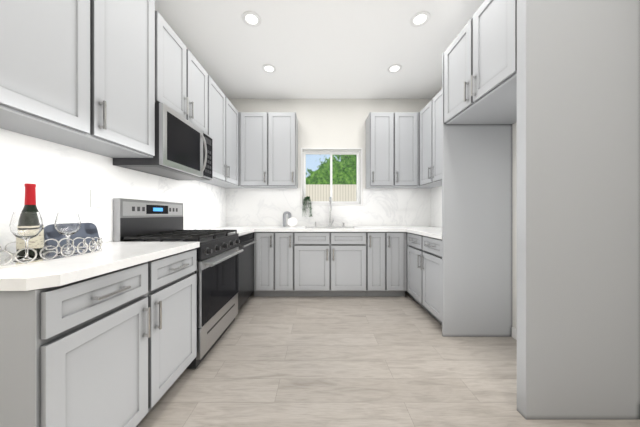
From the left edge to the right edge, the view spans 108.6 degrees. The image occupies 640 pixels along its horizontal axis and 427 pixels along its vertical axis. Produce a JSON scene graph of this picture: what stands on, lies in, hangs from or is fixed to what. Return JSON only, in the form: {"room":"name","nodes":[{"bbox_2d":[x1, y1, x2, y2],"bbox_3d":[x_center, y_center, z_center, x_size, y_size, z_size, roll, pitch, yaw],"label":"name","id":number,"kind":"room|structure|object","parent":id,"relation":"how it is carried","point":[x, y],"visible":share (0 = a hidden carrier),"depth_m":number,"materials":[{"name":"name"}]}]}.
{"room":"kitchen","nodes":[
{"label":"kitchen","id":0,"kind":"room"},
{"bbox_2d":[155,0,483,98],"bbox_3d":[0.130,-1.860,0.515,3.540,0.100,6.530,0,0,0],"label":"ceiling","id":1,"kind":"structure","parent":0,"point":[331,49],"depth_m":2.45,"materials":[{"name":"white paint"}]},
{"bbox_2d":[242,11,261,26],"bbox_3d":[-0.635,-1.804,2.140,0.176,0.010,0.176,0,0,0],"label":"recessed light","id":2,"kind":"object","parent":1,"relation":"in","point":[251,19],"visible":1,"depth_m":2.13,"materials":[{"name":"white plastic"}]},
{"bbox_2d":[262,64,275,72],"bbox_3d":[-0.635,-1.804,2.870,0.176,0.010,0.176,0,0,0],"label":"recessed light","id":3,"kind":"object","parent":1,"relation":"in","point":[268,68],"visible":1,"depth_m":2.87,"materials":[{"name":"white plastic"}]},
{"bbox_2d":[387,64,401,72],"bbox_3d":[0.930,-1.804,2.870,0.176,0.010,0.176,0,0,0],"label":"recessed light","id":4,"kind":"object","parent":1,"relation":"in","point":[395,68],"visible":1,"depth_m":2.87,"materials":[{"name":"white plastic"}]},
{"bbox_2d":[410,11,429,26],"bbox_3d":[0.930,-1.804,2.140,0.176,0.010,0.176,0,0,0],"label":"recessed light","id":5,"kind":"object","parent":1,"relation":"in","point":[421,18],"visible":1,"depth_m":2.13,"materials":[{"name":"white plastic"}]},
{"bbox_2d":[229,99,430,205],"bbox_3d":[0.130,-0.345,3.705,3.240,2.930,0.150,0,0,0],"label":"wall","id":6,"kind":"structure","parent":0,"point":[331,123],"depth_m":3.63,"materials":[{"name":"white paint"}]},
{"bbox_2d":[0,128,227,255],"bbox_3d":[-1.485,-0.098,2.100,0.010,0.594,3.000,0,0,0],"label":"backsplash","id":7,"kind":"structure","parent":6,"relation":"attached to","point":[63,178],"depth_m":1.42,"materials":[{"name":"stone"}]},
{"bbox_2d":[90,190,100,207],"bbox_3d":[-1.476,-0.096,1.516,0.008,0.114,0.070,0,0,0],"label":"electrical outlet plate","id":8,"kind":"object","parent":7,"relation":"attached to","point":[95,198],"visible":1,"depth_m":1.51,"materials":[{"name":"white plastic"}]},
{"bbox_2d":[238,112,297,187],"bbox_3d":[-0.766,-0.930,3.451,0.833,1.070,0.351,0,0,0],"label":"upper cabinet","id":9,"kind":"object","parent":6,"relation":"attached to","point":[267,149],"visible":1,"depth_m":3.31,"materials":[{"name":"grey wood"}]},
{"bbox_2d":[228,188,427,225],"bbox_3d":[0.130,-0.098,3.625,3.240,0.594,0.010,0,0,0],"label":"backsplash","id":10,"kind":"structure","parent":6,"relation":"attached to","point":[246,206],"depth_m":3.62,"materials":[{"name":"stone"}]},
{"bbox_2d":[301,148,361,204],"bbox_3d":[0.182,-0.580,3.699,0.969,0.904,0.162,0,0,0],"label":"window","id":11,"kind":"structure","parent":6,"relation":"in","point":[357,152],"depth_m":3.71,"materials":[{"name":"white plastic"}]},
{"bbox_2d":[302,196,312,216],"bbox_3d":[-0.200,-0.108,3.616,0.182,0.337,0.202,0,0,0],"label":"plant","id":12,"kind":"object","parent":11,"relation":"on","point":[307,199],"visible":0.98,"depth_m":3.57,"materials":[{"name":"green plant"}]},
{"bbox_2d":[366,112,419,187],"bbox_3d":[1.081,-0.930,3.451,0.723,1.070,0.351,0,0,0],"label":"upper cabinet","id":13,"kind":"object","parent":6,"relation":"attached to","point":[392,149],"visible":1,"depth_m":3.31,"materials":[{"name":"grey wood"}]},
{"bbox_2d":[136,292,639,426],"bbox_3d":[0.130,1.170,0.515,3.540,0.100,6.530,0,0,0],"label":"floor","id":14,"kind":"structure","parent":0,"point":[334,361],"depth_m":1.60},
{"bbox_2d":[0,249,196,426],"bbox_3d":[-1.164,0.680,1.177,0.646,0.880,0.915,0,0,0],"label":"base cabinet","id":15,"kind":"object","parent":14,"relation":"on","point":[117,348],"visible":1,"depth_m":0.91,"materials":[{"name":"grey wood"}]},
{"bbox_2d":[0,242,199,290],"bbox_3d":[-1.166,0.220,1.171,0.622,0.039,0.928,0,0,0],"label":"countertop","id":16,"kind":"structure","parent":15,"relation":"on","point":[111,256],"depth_m":0.92,"materials":[{"name":"stone"}]},
{"bbox_2d":[0,237,102,268],"bbox_3d":[-1.285,0.166,1.020,0.344,0.066,0.574,0,0,0],"label":"tray","id":17,"kind":"object","parent":16,"relation":"on","point":[48,255],"visible":0.88,"depth_m":1.03,"materials":[{"name":"silver metal"}]},
{"bbox_2d":[9,212,42,261],"bbox_3d":[-1.205,0.092,0.945,0.086,0.198,0.086,0,0,0],"label":"wine glass","id":18,"kind":"object","parent":17,"relation":"on","point":[26,227],"visible":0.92,"depth_m":0.93,"materials":[{"name":"clear glass"}]},
{"bbox_2d":[16,183,43,255],"bbox_3d":[-1.335,0.027,1.060,0.079,0.329,0.079,0,0,0],"label":"wine bottle","id":19,"kind":"object","parent":17,"relation":"on","point":[36,243],"visible":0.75,"depth_m":1.05,"materials":[{"name":"black glass"}]},
{"bbox_2d":[54,212,80,254],"bbox_3d":[-1.205,0.092,1.100,0.086,0.198,0.086,0,0,0],"label":"wine glass","id":20,"kind":"object","parent":17,"relation":"on","point":[67,224],"visible":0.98,"depth_m":1.08,"materials":[{"name":"clear glass"}]},
{"bbox_2d":[44,223,98,249],"bbox_3d":[-1.461,0.131,1.367,0.047,0.144,0.285,0,0,0],"label":"slate board","id":21,"kind":"object","parent":16,"relation":"on","point":[85,230],"visible":0.73,"depth_m":1.35,"materials":[{"name":"grey stone"}]},
{"bbox_2d":[113,198,243,368],"bbox_3d":[-1.129,0.499,2.020,0.692,1.217,0.760,0,0,0],"label":"range","id":22,"kind":"object","parent":14,"relation":"on","point":[218,252],"visible":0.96,"depth_m":1.85,"materials":[{"name":"silver metal"}]},
{"bbox_2d":[237,233,256,309],"bbox_3d":[-1.137,0.680,2.704,0.665,0.872,0.592,0,0,0],"label":"dishwasher","id":23,"kind":"object","parent":14,"relation":"on","point":[246,270],"visible":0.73,"depth_m":2.66,"materials":[{"name":"grey metal"}]},
{"bbox_2d":[253,232,293,295],"bbox_3d":[-0.618,0.680,3.304,0.541,0.880,0.646,0,0,0],"label":"base cabinet","id":24,"kind":"object","parent":14,"relation":"on","point":[273,263],"visible":0.85,"depth_m":3.01,"materials":[{"name":"grey wood"}]},
{"bbox_2d":[202,226,255,235],"bbox_3d":[-1.162,0.220,2.696,0.630,0.039,0.584,0,0,0],"label":"countertop","id":25,"kind":"structure","parent":24,"relation":"on","point":[242,230],"depth_m":2.99,"materials":[{"name":"stone"}]},
{"bbox_2d":[294,232,366,295],"bbox_3d":[0.134,0.680,3.304,0.958,0.880,0.646,0,0,0],"label":"base cabinet","id":26,"kind":"object","parent":14,"relation":"on","point":[330,263],"visible":0.92,"depth_m":3.02,"materials":[{"name":"grey wood"}]},
{"bbox_2d":[256,226,403,231],"bbox_3d":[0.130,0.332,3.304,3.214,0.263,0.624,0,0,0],"label":"countertop","id":27,"kind":"structure","parent":26,"relation":"on","point":[258,228],"depth_m":2.99,"materials":[{"name":"stone"}]},
{"bbox_2d":[283,211,290,226],"bbox_3d":[-0.505,0.083,3.530,0.124,0.232,0.040,0,0,-25],"label":"decor","id":28,"kind":"object","parent":27,"relation":"on","point":[284,217],"visible":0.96,"depth_m":3.50,"materials":[{"name":"silver metal"}]},
{"bbox_2d":[287,217,296,226],"bbox_3d":[-0.415,0.130,3.452,0.146,0.145,0.043,0,0,0],"label":"decor","id":29,"kind":"object","parent":27,"relation":"on","point":[292,222],"visible":0.98,"depth_m":3.44,"materials":[{"name":"white ceramic"}]},
{"bbox_2d":[329,197,333,225],"bbox_3d":[0.173,-0.027,3.484,0.090,0.452,0.216,0,0,0],"label":"faucet","id":30,"kind":"object","parent":27,"relation":"on","point":[330,210],"visible":1,"depth_m":3.55,"materials":[{"name":"silver metal"}]},
{"bbox_2d":[365,232,406,295],"bbox_3d":[0.881,0.680,3.304,0.533,0.880,0.646,0,0,0],"label":"base cabinet","id":31,"kind":"object","parent":14,"relation":"on","point":[386,263],"visible":0.83,"depth_m":3.02,"materials":[{"name":"grey wood"}]},
{"bbox_2d":[404,226,441,238],"bbox_3d":[1.420,0.220,2.551,0.634,0.039,0.874,0,0,0],"label":"countertop","id":32,"kind":"structure","parent":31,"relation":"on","point":[429,231],"depth_m":2.71,"materials":[{"name":"stone"}]},
{"bbox_2d":[407,232,441,324],"bbox_3d":[1.424,0.680,2.571,0.646,0.880,0.917,0,0,0],"label":"base cabinet","id":33,"kind":"object","parent":14,"relation":"on","point":[424,271],"visible":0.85,"depth_m":2.47,"materials":[{"name":"grey wood"}]},
{"bbox_2d":[442,0,639,419],"bbox_3d":[1.419,-0.172,1.680,0.655,2.585,0.860,0,0,0],"label":"enclosure","id":34,"kind":"object","parent":14,"relation":"on","point":[558,81],"visible":1,"depth_m":1.25,"materials":[{"name":"grey wood"}]},
{"bbox_2d":[431,88,516,328],"bbox_3d":[1.825,-0.345,0.515,0.150,2.930,6.530,0,0,0],"label":"wall","id":35,"kind":"structure","parent":0,"point":[514,225],"depth_m":2.07,"materials":[{"name":"white paint"}]},
{"bbox_2d":[415,186,438,187],"bbox_3d":[1.596,-0.930,3.476,0.302,1.070,0.300,0,0,0],"label":"upper cabinet","id":36,"kind":"object","parent":35,"relation":"attached to","point":[426,186],"visible":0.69,"depth_m":3.43,"materials":[{"name":"wood"}]},
{"bbox_2d":[420,90,441,185],"bbox_3d":[1.571,-0.930,2.945,0.351,1.070,0.760,0,0,0],"label":"upper cabinet","id":37,"kind":"object","parent":35,"relation":"attached to","point":[431,143],"visible":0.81,"depth_m":2.94,"materials":[{"name":"grey wood"}]},
{"bbox_2d":[428,186,441,226],"bbox_3d":[1.745,-0.098,2.856,0.010,0.594,1.487,0,0,0],"label":"backsplash","id":38,"kind":"structure","parent":35,"relation":"attached to","point":[434,194],"depth_m":3.46,"materials":[{"name":"stone"}]},
{"bbox_2d":[512,327,516,339],"bbox_3d":[1.744,1.075,1.700,0.012,0.090,0.776,0,0,0],"label":"baseboard","id":39,"kind":"structure","parent":35,"relation":"attached to","point":[514,333],"depth_m":2.04,"materials":[{"name":"white wood"}]},
{"bbox_3d":[-1.565,-0.345,0.515,0.150,2.930,6.530,0,0,0],"label":"wall","id":40,"kind":"structure","parent":0,"visible":0},
{"bbox_2d":[0,0,154,157],"bbox_3d":[-1.312,-1.037,1.177,0.351,1.286,0.915,0,0,0],"label":"upper cabinet","id":41,"kind":"object","parent":40,"relation":"attached to","point":[78,74],"visible":1,"depth_m":1.14,"materials":[{"name":"grey wood"}]},
{"bbox_2d":[155,10,207,133],"bbox_3d":[-1.312,-1.132,2.020,0.351,0.666,0.760,0,0,0],"label":"upper cabinet","id":42,"kind":"object","parent":40,"relation":"attached to","point":[181,81],"visible":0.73,"depth_m":1.91,"materials":[{"name":"grey wood"}]},
{"bbox_2d":[113,102,212,179],"bbox_3d":[-1.278,-0.570,2.020,0.416,0.451,0.756,0,0,0],"label":"microwave","id":43,"kind":"object","parent":42,"relation":"attached to","point":[183,148],"visible":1,"depth_m":1.83,"materials":[{"name":"silver metal"}]},
{"bbox_2d":[196,75,237,185],"bbox_3d":[-1.312,-0.930,2.864,0.351,1.070,0.918,0,0,0],"label":"upper cabinet","id":44,"kind":"object","parent":40,"relation":"attached to","point":[222,122],"visible":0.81,"depth_m":2.78,"materials":[{"name":"grey wood"}]},
{"bbox_2d":[219,186,241,187],"bbox_3d":[-1.336,-0.930,3.476,0.302,1.070,0.300,0,0,0],"label":"upper cabinet","id":45,"kind":"object","parent":40,"relation":"attached to","point":[230,186],"visible":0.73,"depth_m":3.37,"materials":[{"name":"grey wood"}]},
{"label":"outside","id":46,"kind":"structure","parent":0,"visible":0},
{"bbox_2d":[306,154,355,200],"bbox_3d":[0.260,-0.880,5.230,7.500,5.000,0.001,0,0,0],"label":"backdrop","id":47,"kind":"structure","parent":46,"point":[350,191],"depth_m":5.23,"materials":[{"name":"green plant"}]}
]}

